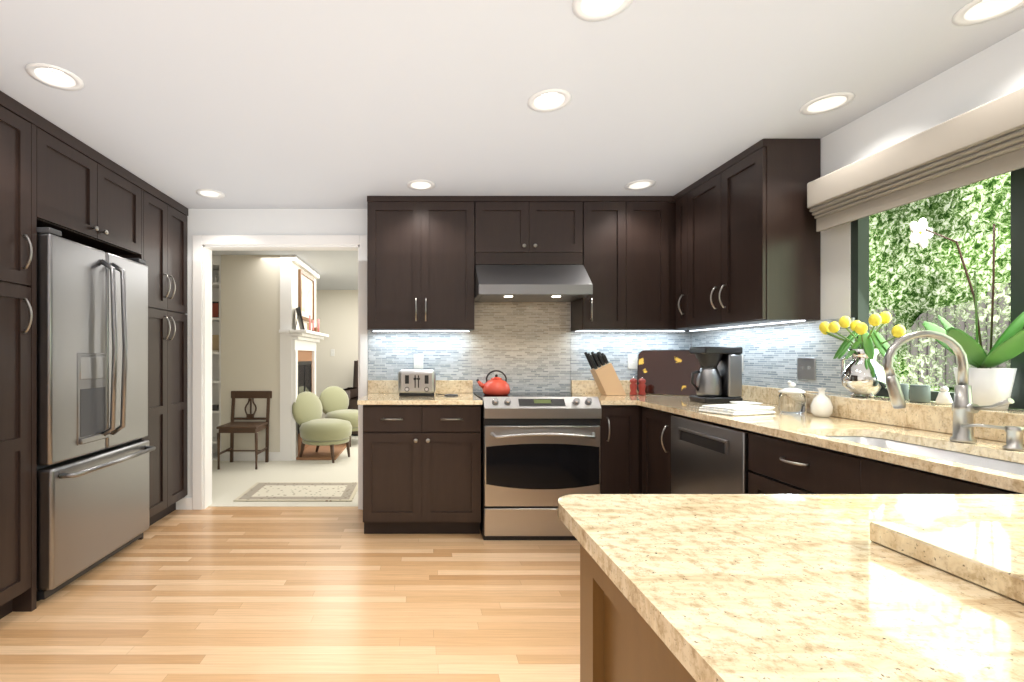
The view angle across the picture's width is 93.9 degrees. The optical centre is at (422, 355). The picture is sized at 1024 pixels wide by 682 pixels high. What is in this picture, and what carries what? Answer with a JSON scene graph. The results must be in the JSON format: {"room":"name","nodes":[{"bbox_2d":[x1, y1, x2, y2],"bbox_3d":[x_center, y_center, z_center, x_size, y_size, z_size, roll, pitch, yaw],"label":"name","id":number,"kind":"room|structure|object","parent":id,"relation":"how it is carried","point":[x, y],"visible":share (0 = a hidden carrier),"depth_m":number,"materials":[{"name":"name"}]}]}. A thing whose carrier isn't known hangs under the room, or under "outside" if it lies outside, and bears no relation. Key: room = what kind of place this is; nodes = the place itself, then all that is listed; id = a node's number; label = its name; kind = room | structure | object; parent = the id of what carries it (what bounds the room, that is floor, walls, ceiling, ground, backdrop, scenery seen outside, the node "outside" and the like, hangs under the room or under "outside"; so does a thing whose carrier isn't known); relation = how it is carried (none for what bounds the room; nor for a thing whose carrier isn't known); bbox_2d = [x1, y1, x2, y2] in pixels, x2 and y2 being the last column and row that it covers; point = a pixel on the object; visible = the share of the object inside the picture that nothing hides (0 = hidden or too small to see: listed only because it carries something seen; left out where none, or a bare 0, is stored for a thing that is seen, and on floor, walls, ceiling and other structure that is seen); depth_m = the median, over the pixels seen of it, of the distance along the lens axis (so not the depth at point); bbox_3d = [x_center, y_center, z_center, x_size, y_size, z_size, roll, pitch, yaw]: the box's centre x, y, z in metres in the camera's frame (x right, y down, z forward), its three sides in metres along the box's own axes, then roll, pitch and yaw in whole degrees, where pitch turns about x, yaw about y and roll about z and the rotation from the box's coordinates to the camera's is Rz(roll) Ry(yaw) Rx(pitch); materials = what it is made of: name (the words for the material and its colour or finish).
{"room":"kitchen","nodes":[
{"label":"kitchen","id":0,"kind":"room"},
{"bbox_2d":[44,118,143,254],"bbox_3d":[-2.192,-0.907,2.665,0.704,0.493,0.840,0,0,0],"label":"upper cabinet","id":1,"kind":"object","parent":0,"relation":"attached to","point":[67,185],"depth_m":2.62,"materials":[{"name":"black wood"}]},
{"bbox_2d":[221,255,315,460],"bbox_3d":[-1.903,0.025,6.019,0.814,2.360,1.262,0,0,0],"label":"wall","id":2,"kind":"structure","parent":0,"point":[259,299],"depth_m":5.40,"materials":[{"name":"beige paint"}]},
{"bbox_2d":[220,452,279,460],"bbox_3d":[-1.970,1.155,5.393,0.680,0.100,0.013,0,0,0],"label":"baseboard","id":3,"kind":"structure","parent":2,"relation":"attached to","point":[238,456],"depth_m":5.39,"materials":[{"name":"white"}]},
{"bbox_2d":[298,269,313,322],"bbox_3d":[-1.482,-0.745,6.040,0.030,0.600,0.720,0,0,0],"label":"framed painting","id":4,"kind":"object","parent":2,"relation":"attached to","point":[305,292],"visible":0.81,"depth_m":5.98,"materials":[{"name":"brown wood"}]},
{"bbox_2d":[292,255,319,278],"bbox_3d":[-1.474,-1.119,6.019,0.049,0.069,1.262,0,0,0],"label":"crown molding","id":5,"kind":"structure","parent":2,"relation":"attached to","point":[304,266],"depth_m":5.85,"materials":[{"name":"white wood"}]},
{"bbox_2d":[288,330,345,460],"bbox_3d":[-1.250,0.455,5.950,0.503,1.500,1.280,0,0,0],"label":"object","id":6,"kind":"structure","parent":2,"relation":"attached to","point":[304,360],"depth_m":5.70,"materials":[{"name":"white"}]},
{"bbox_2d":[295,307,319,332],"bbox_3d":[-1.425,-0.420,5.826,0.150,0.285,0.887,0,0,0],"label":"mantel decor","id":7,"kind":"object","parent":6,"relation":"on","point":[300,319],"visible":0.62,"depth_m":5.55,"materials":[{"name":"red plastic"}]},
{"bbox_2d":[208,436,357,506],"bbox_3d":[-0.515,1.234,6.060,5.570,0.062,4.600,0,0,0],"label":"floor","id":8,"kind":"structure","parent":0,"point":[232,481],"depth_m":4.73,"materials":[{"name":"beige carpet"}]},
{"bbox_2d":[212,256,220,459],"bbox_3d":[-2.805,0.026,5.577,0.986,2.358,0.325,0,0,0],"label":"built-in shelves","id":9,"kind":"object","parent":8,"relation":"on","point":[216,341],"visible":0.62,"depth_m":5.54,"materials":[{"name":"white wood"}]},
{"bbox_2d":[216,391,271,468],"bbox_3d":[-1.960,0.803,5.183,0.470,0.800,0.456,0,0,0],"label":"wood chair","id":10,"kind":"object","parent":8,"relation":"on","point":[232,427],"visible":1,"depth_m":5.32,"materials":[{"name":"brown wood"}]},
{"bbox_2d":[234,482,357,501],"bbox_3d":[-1.070,1.198,4.160,0.980,0.010,0.560,0,0,0],"label":"entry rug","id":11,"kind":"object","parent":8,"relation":"on","point":[301,491],"visible":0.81,"depth_m":4.11,"materials":[{"name":"beige fabric"}]},
{"bbox_2d":[292,391,351,462],"bbox_3d":[-1.162,0.817,5.549,0.670,0.780,0.662,0,0,0],"label":"slipper chair","id":12,"kind":"object","parent":8,"relation":"on","point":[316,430],"visible":1,"depth_m":5.38,"materials":[{"name":"green fabric"}]},
{"bbox_2d":[319,386,357,446],"bbox_3d":[-1.070,0.817,6.518,0.688,0.780,0.684,0,0,0],"label":"slipper chair","id":13,"kind":"object","parent":8,"relation":"on","point":[334,400],"visible":0.52,"depth_m":6.46,"materials":[{"name":"green fabric"}]},
{"bbox_2d":[343,360,357,435],"bbox_3d":[-0.754,0.637,7.546,1.040,1.132,1.237,0,0,10],"label":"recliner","id":14,"kind":"object","parent":8,"relation":"on","point":[352,393],"visible":0.04,"depth_m":7.45,"materials":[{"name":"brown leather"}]},
{"bbox_2d":[0,507,579,681],"bbox_3d":[-0.190,1.235,0.580,4.920,0.060,6.360,0,0,0],"label":"floor","id":15,"kind":"structure","parent":0,"point":[272,594],"depth_m":2.23,"materials":[{"name":"brown wood"}]},
{"bbox_2d":[0,91,43,618],"bbox_3d":[-2.192,0.026,1.893,0.704,2.358,0.704,0,0,0],"label":"tall cabinet","id":16,"kind":"object","parent":15,"relation":"on","point":[21,128],"depth_m":2.16,"materials":[{"name":"black wood"}]},
{"bbox_2d":[37,227,155,600],"bbox_3d":[-2.066,0.291,2.665,0.747,1.823,0.816,0,0,0],"label":"refrigerator","id":17,"kind":"object","parent":15,"relation":"on","point":[93,451],"visible":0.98,"depth_m":2.50,"materials":[{"name":"grey metal"}]},
{"bbox_2d":[117,181,187,539],"bbox_3d":[-2.192,0.026,3.388,0.704,2.358,0.605,0,0,0],"label":"tall cabinet","id":18,"kind":"object","parent":15,"relation":"on","point":[165,219],"depth_m":3.38,"materials":[{"name":"black wood"}]},
{"bbox_2d":[363,405,480,533],"bbox_3d":[-0.004,0.767,3.374,0.783,0.875,0.624,0,0,0],"label":"base cabinet","id":19,"kind":"object","parent":15,"relation":"on","point":[421,469],"visible":1,"depth_m":3.11,"materials":[{"name":"black wood"}]},
{"bbox_2d":[357,380,482,404],"bbox_3d":[-0.016,0.256,3.378,0.818,0.130,0.616,0,0,0],"label":"countertop","id":20,"kind":"structure","parent":19,"relation":"on","point":[383,392],"depth_m":3.36,"materials":[{"name":"stone"}]},
{"bbox_2d":[398,369,435,395],"bbox_3d":[-0.040,0.194,3.474,0.270,0.192,0.252,0,0,0],"label":"toaster","id":21,"kind":"object","parent":20,"relation":"on","point":[416,382],"visible":1,"depth_m":3.37,"materials":[{"name":"silver metal"}]},
{"bbox_2d":[436,394,457,395],"bbox_3d":[0.180,0.283,3.435,0.164,0.012,0.134,0,0,0],"label":"disc","id":22,"kind":"object","parent":20,"relation":"on","point":[448,394],"visible":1,"depth_m":3.42,"materials":[{"name":"silver plastic"}]},
{"bbox_2d":[473,392,601,539],"bbox_3d":[0.778,0.738,3.331,0.760,0.935,0.706,0,0,0],"label":"range","id":23,"kind":"object","parent":15,"relation":"on","point":[540,454],"visible":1,"depth_m":3.04,"materials":[{"name":"silver metal"}]},
{"bbox_2d":[476,370,509,394],"bbox_3d":[0.522,0.195,3.470,0.250,0.181,0.204,0,0,0],"label":"kettle","id":24,"kind":"object","parent":23,"relation":"on","point":[496,385],"visible":1,"depth_m":3.41,"materials":[{"name":"red metal"}]},
{"bbox_2d":[599,405,642,493],"bbox_3d":[1.641,0.767,3.372,0.946,0.875,0.628,0,0,0],"label":"base cabinet","id":25,"kind":"object","parent":15,"relation":"on","point":[620,449],"visible":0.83,"depth_m":3.11,"materials":[{"name":"black wood"}]},
{"bbox_2d":[571,380,636,404],"bbox_3d":[1.272,0.256,3.378,0.217,0.130,0.616,0,0,0],"label":"countertop","id":26,"kind":"structure","parent":25,"relation":"on","point":[588,388],"depth_m":3.67,"materials":[{"name":"stone"}]},
{"bbox_2d":[584,351,625,394],"bbox_3d":[1.354,0.128,3.500,0.279,0.322,0.110,0,0,0],"label":"knife block","id":27,"kind":"object","parent":26,"relation":"on","point":[605,376],"visible":1,"depth_m":3.44,"materials":[{"name":"brown wood"}]},
{"bbox_2d":[580,544,695,681],"bbox_3d":[1.214,0.767,0.525,1.799,0.875,0.830,0,0,0],"label":"base cabinet","id":28,"kind":"object","parent":15,"relation":"on","point":[621,640],"visible":0.14,"depth_m":0.81,"materials":[{"name":"brown wood"}]},
{"bbox_2d":[558,460,1023,681],"bbox_3d":[0.825,0.291,0.556,1.110,0.061,0.993,0,0,0],"label":"countertop","id":29,"kind":"structure","parent":28,"relation":"on","point":[820,587],"depth_m":0.61,"materials":[{"name":"stone"}]},
{"bbox_2d":[671,415,751,493],"bbox_3d":[1.705,0.771,2.380,0.610,0.868,0.610,0,0,0],"label":"dishwasher","id":30,"kind":"object","parent":15,"relation":"on","point":[707,457],"visible":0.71,"depth_m":2.34,"materials":[{"name":"grey metal"}]},
{"bbox_2d":[642,406,797,493],"bbox_3d":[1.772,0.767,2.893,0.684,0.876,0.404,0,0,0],"label":"base cabinet","id":31,"kind":"object","parent":15,"relation":"on","point":[777,465],"depth_m":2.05,"materials":[{"name":"black wood"}]},
{"bbox_2d":[634,385,1023,463],"bbox_3d":[1.748,0.256,1.873,0.737,0.130,3.626,0,0,0],"label":"countertop","id":32,"kind":"structure","parent":31,"relation":"on","point":[930,424],"depth_m":1.88,"materials":[{"name":"stone"}]},
{"bbox_2d":[629,377,636,394],"bbox_3d":[1.555,0.223,3.470,0.054,0.134,0.054,0,0,0],"label":"pepper mill","id":33,"kind":"object","parent":32,"relation":"on","point":[633,385],"visible":1,"depth_m":3.45,"materials":[{"name":"red wood"}]},
{"bbox_2d":[638,377,645,394],"bbox_3d":[1.612,0.223,3.455,0.054,0.134,0.054,0,0,0],"label":"pepper mill","id":34,"kind":"object","parent":32,"relation":"on","point":[641,385],"visible":1,"depth_m":3.44,"materials":[{"name":"red wood"}]},
{"bbox_2d":[637,350,700,395],"bbox_3d":[1.862,0.122,3.475,0.516,0.332,0.088,0,0,38],"label":"lacquer tray","id":35,"kind":"object","parent":32,"relation":"on","point":[665,372],"visible":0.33,"depth_m":3.49,"materials":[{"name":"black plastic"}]},
{"bbox_2d":[689,347,742,402],"bbox_3d":[1.816,0.117,2.950,0.268,0.345,0.180,0,0,0],"label":"coffee maker","id":36,"kind":"object","parent":32,"relation":"on","point":[719,377],"visible":1,"depth_m":2.89,"materials":[{"name":"black plastic"}]},
{"bbox_2d":[699,403,775,415],"bbox_3d":[1.600,0.273,2.400,0.280,0.034,0.200,0,0,-18],"label":"dish towel","id":37,"kind":"object","parent":32,"relation":"on","point":[738,409],"visible":0.98,"depth_m":2.33,"materials":[{"name":"white fabric"}]},
{"bbox_2d":[729,401,762,404],"bbox_3d":[1.800,0.275,2.620,0.156,0.030,0.156,0,0,0],"label":"dish","id":38,"kind":"object","parent":32,"relation":"on","point":[747,402],"visible":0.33,"depth_m":2.66,"materials":[{"name":"white ceramic"}]},
{"bbox_2d":[778,381,805,412],"bbox_3d":[1.900,0.208,2.420,0.112,0.162,0.112,0,0,0],"label":"glass jar","id":39,"kind":"object","parent":32,"relation":"on","point":[792,400],"visible":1,"depth_m":2.38,"materials":[{"name":"white"}]},
{"bbox_2d":[810,388,832,416],"bbox_3d":[1.900,0.222,2.240,0.084,0.135,0.084,0,0,0],"label":"bud vase","id":40,"kind":"object","parent":32,"relation":"on","point":[821,405],"visible":1,"depth_m":2.22,"materials":[{"name":"white ceramic"}]},
{"bbox_2d":[819,311,905,397],"bbox_3d":[2.026,-0.003,2.180,0.182,0.386,0.408,0,0,0],"label":"flower vase","id":41,"kind":"object","parent":32,"relation":"on","point":[862,372],"visible":1,"depth_m":2.13,"materials":[{"name":"silver metal"}]},
{"bbox_2d":[889,383,908,400],"bbox_3d":[2.045,0.154,2.020,0.060,0.070,0.059,0,0,0],"label":"votive candle","id":42,"kind":"object","parent":32,"relation":"on","point":[905,389],"visible":0.23,"depth_m":1.99,"materials":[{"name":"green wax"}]},
{"bbox_2d":[909,384,930,402],"bbox_3d":[2.045,0.154,1.935,0.060,0.070,0.059,0,0,0],"label":"votive candle","id":43,"kind":"object","parent":32,"relation":"on","point":[919,393],"visible":0.98,"depth_m":1.92,"materials":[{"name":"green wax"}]},
{"bbox_2d":[826,436,1023,475],"bbox_3d":[1.620,0.429,1.465,0.352,0.211,0.852,0,0,0],"label":"sink basin","id":44,"kind":"object","parent":32,"relation":"in","point":[989,463],"visible":0.23,"depth_m":1.61,"materials":[{"name":"white ceramic"}]},
{"bbox_2d":[935,386,952,404],"bbox_3d":[2.050,0.154,1.850,0.048,0.070,0.048,0,0,0],"label":"figurine","id":45,"kind":"object","parent":32,"relation":"on","point":[943,396],"visible":0.96,"depth_m":1.84,"materials":[{"name":"white ceramic"}]},
{"bbox_2d":[883,330,1013,442],"bbox_3d":[1.734,0.101,1.555,0.247,0.376,0.198,0,0,0],"label":"faucet","id":46,"kind":"object","parent":32,"relation":"on","point":[964,407],"visible":1,"depth_m":1.59,"materials":[{"name":"silver metal"}]},
{"bbox_2d":[909,218,1023,409],"bbox_3d":[2.013,-0.181,1.705,0.203,0.741,0.465,0,0,0],"label":"orchid plant","id":47,"kind":"object","parent":32,"relation":"on","point":[990,385],"visible":0.75,"depth_m":1.68,"materials":[{"name":"green plant"}]},
{"bbox_2d":[961,424,1023,450],"bbox_3d":[1.810,0.254,1.489,0.088,0.072,0.117,0,0,0],"label":"soap dispenser","id":48,"kind":"object","parent":32,"relation":"on","point":[1014,437],"visible":0.98,"depth_m":1.45,"materials":[{"name":"silver metal"}]},
{"bbox_2d":[316,290,357,418],"bbox_3d":[-0.515,0.025,8.310,5.570,2.360,0.100,0,0,0],"label":"wall","id":49,"kind":"structure","parent":0,"point":[337,313],"depth_m":8.26,"materials":[{"name":"beige paint"}]},
{"bbox_2d":[184,209,691,497],"bbox_3d":[-0.515,0.025,3.760,5.570,2.360,0.120,0,0,0],"label":"wall","id":50,"kind":"structure","parent":0,"point":[276,221],"depth_m":3.70,"materials":[{"name":"white paint"}]},
{"bbox_2d":[176,498,191,509],"bbox_3d":[-2.175,1.160,3.693,0.749,0.090,0.013,0,0,0],"label":"baseboard","id":51,"kind":"structure","parent":50,"relation":"attached to","point":[184,504],"depth_m":3.69,"materials":[{"name":"white"}]},
{"bbox_2d":[192,235,367,509],"bbox_3d":[-1.107,0.130,3.763,1.385,2.150,0.162,0,0,0],"label":"door frame","id":52,"kind":"structure","parent":50,"relation":"attached to","point":[204,247],"depth_m":3.68,"materials":[{"name":"white"}]},
{"bbox_2d":[367,196,478,330],"bbox_3d":[-0.011,-0.672,3.543,0.778,0.962,0.286,0,0,0],"label":"upper cabinet","id":53,"kind":"object","parent":50,"relation":"attached to","point":[426,255],"depth_m":3.41,"materials":[{"name":"black wood"}]},
{"bbox_2d":[373,331,468,331],"bbox_3d":[-0.010,-0.188,3.620,0.740,0.005,0.020,0,0,0],"label":"led light","id":54,"kind":"object","parent":53,"relation":"attached to","point":[373,331],"depth_m":3.61,"materials":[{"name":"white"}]},
{"bbox_2d":[368,302,690,392],"bbox_3d":[0.841,-0.175,3.693,2.532,1.040,0.011,0,0,0],"label":"tile","id":55,"kind":"structure","parent":50,"relation":"attached to","point":[532,346],"depth_m":3.69,"materials":[{"name":"tile"}]},
{"bbox_2d":[414,354,422,368],"bbox_3d":[-0.030,0.045,3.683,0.075,0.115,0.008,0,0,0],"label":"outlet","id":56,"kind":"object","parent":55,"relation":"attached to","point":[418,358],"depth_m":3.68,"materials":[{"name":"white plastic"}]},
{"bbox_2d":[628,354,636,368],"bbox_3d":[1.645,0.045,3.683,0.075,0.115,0.008,0,0,0],"label":"outlet","id":57,"kind":"object","parent":55,"relation":"attached to","point":[632,358],"depth_m":3.68,"materials":[{"name":"white plastic"}]},
{"bbox_2d":[479,196,586,267],"bbox_3d":[0.770,-0.907,3.543,0.779,0.493,0.286,0,0,0],"label":"upper cabinet","id":58,"kind":"object","parent":50,"relation":"attached to","point":[514,230],"depth_m":3.40,"materials":[{"name":"black wood"}]},
{"bbox_2d":[474,265,592,301],"bbox_3d":[0.772,-0.534,3.445,0.776,0.242,0.480,0,0,0],"label":"range hood","id":59,"kind":"object","parent":58,"relation":"attached to","point":[532,283],"visible":0.98,"depth_m":3.27,"materials":[{"name":"silver metal"}]},
{"bbox_2d":[571,196,638,330],"bbox_3d":[1.347,-0.672,3.543,0.368,0.962,0.286,0,0,0],"label":"upper cabinet","id":60,"kind":"object","parent":50,"relation":"attached to","point":[612,269],"depth_m":3.41,"materials":[{"name":"black wood"}]},
{"bbox_2d":[575,331,684,331],"bbox_3d":[1.595,-0.188,3.620,0.830,0.005,0.020,0,0,0],"label":"led light","id":61,"kind":"object","parent":60,"relation":"attached to","point":[614,331],"depth_m":3.61,"materials":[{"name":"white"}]},
{"bbox_2d":[639,196,670,330],"bbox_3d":[1.596,-0.672,3.543,0.368,0.962,0.286,0,0,0],"label":"upper cabinet","id":62,"kind":"object","parent":50,"relation":"attached to","point":[654,211],"depth_m":3.41,"materials":[{"name":"black wood"}]},
{"bbox_2d":[0,0,1023,289],"bbox_3d":[-0.515,-1.195,2.880,5.570,0.080,10.960,0,0,0],"label":"ceiling","id":63,"kind":"structure","parent":0,"point":[296,104],"depth_m":2.01,"materials":[{"name":"grey paint"}]},
{"bbox_2d":[25,63,83,90],"bbox_3d":[-1.519,-1.178,1.950,0.191,0.054,0.191,0,0,-6],"label":"recessed light","id":64,"kind":"object","parent":63,"relation":"in","point":[50,75],"depth_m":1.98,"materials":[{"name":"white"}]},
{"bbox_2d":[196,189,224,198],"bbox_3d":[-1.506,-1.178,3.350,0.191,0.054,0.191,0,0,-6],"label":"recessed light","id":65,"kind":"object","parent":63,"relation":"in","point":[209,193],"depth_m":3.39,"materials":[{"name":"white"}]},
{"bbox_2d":[407,180,434,189],"bbox_3d":[-0.010,-1.178,3.180,0.191,0.054,0.191,0,0,-39],"label":"recessed light","id":66,"kind":"object","parent":63,"relation":"in","point":[415,184],"depth_m":3.23,"materials":[{"name":"white"}]},
{"bbox_2d":[528,89,570,111],"bbox_3d":[0.575,-1.178,2.130,0.191,0.054,0.191,0,0,-39],"label":"recessed light","id":67,"kind":"object","parent":63,"relation":"in","point":[549,100],"depth_m":2.17,"materials":[{"name":"white"}]},
{"bbox_2d":[572,0,632,21],"bbox_3d":[0.587,-1.178,1.527,0.191,0.054,0.191,0,0,-6],"label":"recessed light","id":68,"kind":"object","parent":63,"relation":"in","point":[586,10],"depth_m":1.58,"materials":[{"name":"white"}]},
{"bbox_2d":[625,180,655,189],"bbox_3d":[1.470,-1.178,3.180,0.191,0.054,0.191,0,0,-6],"label":"recessed light","id":69,"kind":"object","parent":63,"relation":"in","point":[639,184],"depth_m":3.22,"materials":[{"name":"white"}]},
{"bbox_2d":[800,92,854,114],"bbox_3d":[1.850,-1.178,2.155,0.191,0.054,0.191,0,0,-24],"label":"recessed light","id":70,"kind":"object","parent":63,"relation":"in","point":[830,102],"depth_m":2.18,"materials":[{"name":"white"}]},
{"bbox_2d":[952,0,1023,25],"bbox_3d":[1.885,-1.178,1.548,0.191,0.054,0.191,0,0,-6],"label":"recessed light","id":71,"kind":"object","parent":63,"relation":"in","point":[974,12],"depth_m":1.60,"materials":[{"name":"white"}]},
{"bbox_2d":[692,28,1023,394],"bbox_3d":[2.150,0.025,0.550,0.060,2.360,6.300,0,0,0],"label":"wall","id":72,"kind":"structure","parent":0,"point":[991,73],"depth_m":2.08,"materials":[{"name":"white paint"}]},
{"bbox_2d":[671,196,702,330],"bbox_3d":[1.918,-0.672,3.543,0.392,0.962,0.286,0,0,0],"label":"upper cabinet","id":73,"kind":"object","parent":72,"relation":"attached to","point":[673,203],"depth_m":3.42,"materials":[{"name":"black wood"}]},
{"bbox_2d":[673,139,819,328],"bbox_3d":[1.941,-0.672,2.948,0.346,0.962,0.896,0,0,0],"label":"upper cabinet","id":74,"kind":"object","parent":72,"relation":"attached to","point":[747,244],"visible":1,"depth_m":2.61,"materials":[{"name":"black wood"}]},
{"bbox_2d":[692,320,804,330],"bbox_3d":[2.040,-0.188,3.050,0.020,0.005,1.060,0,0,0],"label":"led light","id":75,"kind":"object","parent":74,"relation":"attached to","point":[799,320],"depth_m":2.88,"materials":[{"name":"white plastic"}]},
{"bbox_2d":[692,317,854,393],"bbox_3d":[2.113,0.002,2.995,0.011,0.379,1.381,0,0,0],"label":"tile","id":76,"kind":"structure","parent":72,"relation":"attached to","point":[771,354],"depth_m":2.75,"materials":[{"name":"tile"}]},
{"bbox_2d":[797,358,815,379],"bbox_3d":[2.098,0.070,2.580,0.018,0.120,0.120,0,0,0],"label":"outlet","id":77,"kind":"object","parent":76,"relation":"attached to","point":[806,368],"depth_m":2.57,"materials":[{"name":"grey"}]},
{"bbox_2d":[807,86,1023,231],"bbox_3d":[2.053,-0.767,1.430,0.126,0.255,2.020,0,0,0],"label":"shade valance","id":78,"kind":"object","parent":72,"relation":"attached to","point":[985,141],"visible":1,"depth_m":1.87,"materials":[{"name":"beige fabric"}]},
{"bbox_2d":[851,168,1023,408],"bbox_3d":[2.151,-0.318,1.417,0.054,1.013,1.833,0,0,0],"label":"window","id":79,"kind":"structure","parent":72,"relation":"in","point":[860,270],"depth_m":1.69,"materials":[{"name":"grey"}]},
{"label":"outside","id":80,"kind":"structure","parent":0,"visible":0},
{"bbox_2d":[862,172,1023,409],"bbox_3d":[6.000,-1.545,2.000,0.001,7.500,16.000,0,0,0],"label":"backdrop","id":81,"kind":"structure","parent":80,"point":[913,287],"depth_m":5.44,"materials":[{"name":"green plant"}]}
]}

